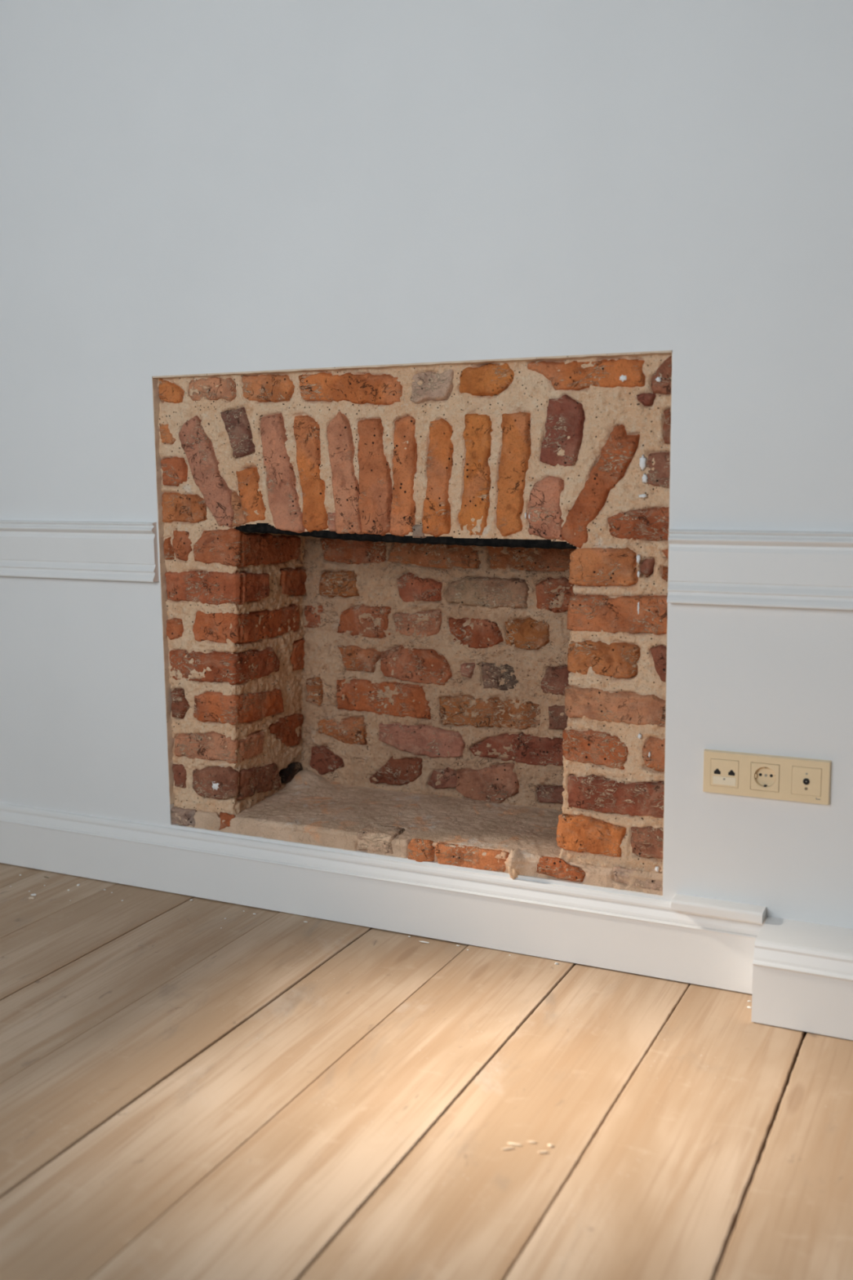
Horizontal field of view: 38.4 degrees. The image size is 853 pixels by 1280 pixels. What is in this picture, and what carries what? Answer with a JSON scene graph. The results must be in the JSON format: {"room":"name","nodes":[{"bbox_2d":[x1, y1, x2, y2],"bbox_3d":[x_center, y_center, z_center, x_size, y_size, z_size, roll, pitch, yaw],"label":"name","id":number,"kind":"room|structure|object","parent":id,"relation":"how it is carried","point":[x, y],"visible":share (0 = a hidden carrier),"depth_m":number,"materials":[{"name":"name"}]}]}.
{"room":"living room","nodes":[
{"label":"living room","id":0,"kind":"room"},
{"bbox_2d":[0,0,852,928],"bbox_3d":[0.148,-0.899,2.493,4.900,3.000,0.450,3,9,26],"label":"wall","id":1,"kind":"structure","parent":0,"point":[189,188],"depth_m":2.31,"materials":[{"name":"paint"}]},
{"bbox_2d":[0,520,159,582],"bbox_3d":[-1.376,-0.239,3.071,1.726,0.131,0.022,3,9,26],"label":"chair rail","id":2,"kind":"object","parent":1,"relation":"attached to","point":[122,551],"visible":1,"depth_m":2.79,"materials":[{"name":"white wood"}]},
{"bbox_2d":[0,802,767,994],"bbox_3d":[-0.765,0.493,2.882,3.065,0.147,0.022,3,9,26],"label":"baseboard","id":3,"kind":"structure","parent":1,"relation":"attached to","point":[622,932],"depth_m":2.54,"materials":[{"name":"white wood"}]},
{"bbox_2d":[157,354,671,895],"bbox_3d":[-0.015,-0.062,2.629,1.227,1.032,0.361,3,9,26],"label":"brick fireplace","id":4,"kind":"object","parent":1,"relation":"attached to","point":[419,614],"visible":1,"depth_m":2.62,"materials":[{"name":"brick"}]},
{"bbox_2d":[671,893,766,924],"bbox_3d":[0.534,0.492,2.239,0.165,0.022,0.039,3,9,26],"label":"trim","id":5,"kind":"structure","parent":1,"relation":"attached to","point":[719,908],"depth_m":2.23,"materials":[{"name":"white wood"}]},
{"bbox_2d":[666,528,852,610],"bbox_3d":[1.349,-0.080,1.766,2.025,0.131,0.022,3,9,26],"label":"chair rail","id":6,"kind":"object","parent":1,"relation":"attached to","point":[793,569],"visible":1,"depth_m":2.13,"materials":[{"name":"white wood"}]},
{"bbox_2d":[702,749,831,804],"bbox_3d":[0.604,0.244,2.182,0.222,0.078,0.013,3,9,26],"label":"wall outlet","id":7,"kind":"object","parent":1,"relation":"attached to","point":[802,780],"visible":1,"depth_m":2.18,"materials":[{"name":"beige plastic"}]},
{"bbox_2d":[751,916,852,1039],"bbox_3d":[1.417,0.631,1.776,1.834,0.146,0.134,3,9,26],"label":"plinth","id":8,"kind":"object","parent":1,"relation":"attached to","point":[802,971],"visible":1,"depth_m":2.09,"materials":[{"name":"white wood"}]},
{"bbox_2d":[0,862,852,1279],"bbox_3d":[-0.571,0.882,1.258,5.343,0.161,3.750,3,9,26],"label":"floor","id":9,"kind":"structure","parent":0,"point":[266,1094],"depth_m":1.85,"materials":[{"name":"beige wood"}]},
{"bbox_2d":[507,1142,521,1145],"bbox_3d":[0.126,0.722,1.753,0.022,0.001,0.005,1,8,12],"label":"cheese shaving","id":10,"kind":"object","parent":9,"relation":"on","point":[508,1143],"visible":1,"depth_m":1.75,"materials":[{"name":"beige food"}]}
]}

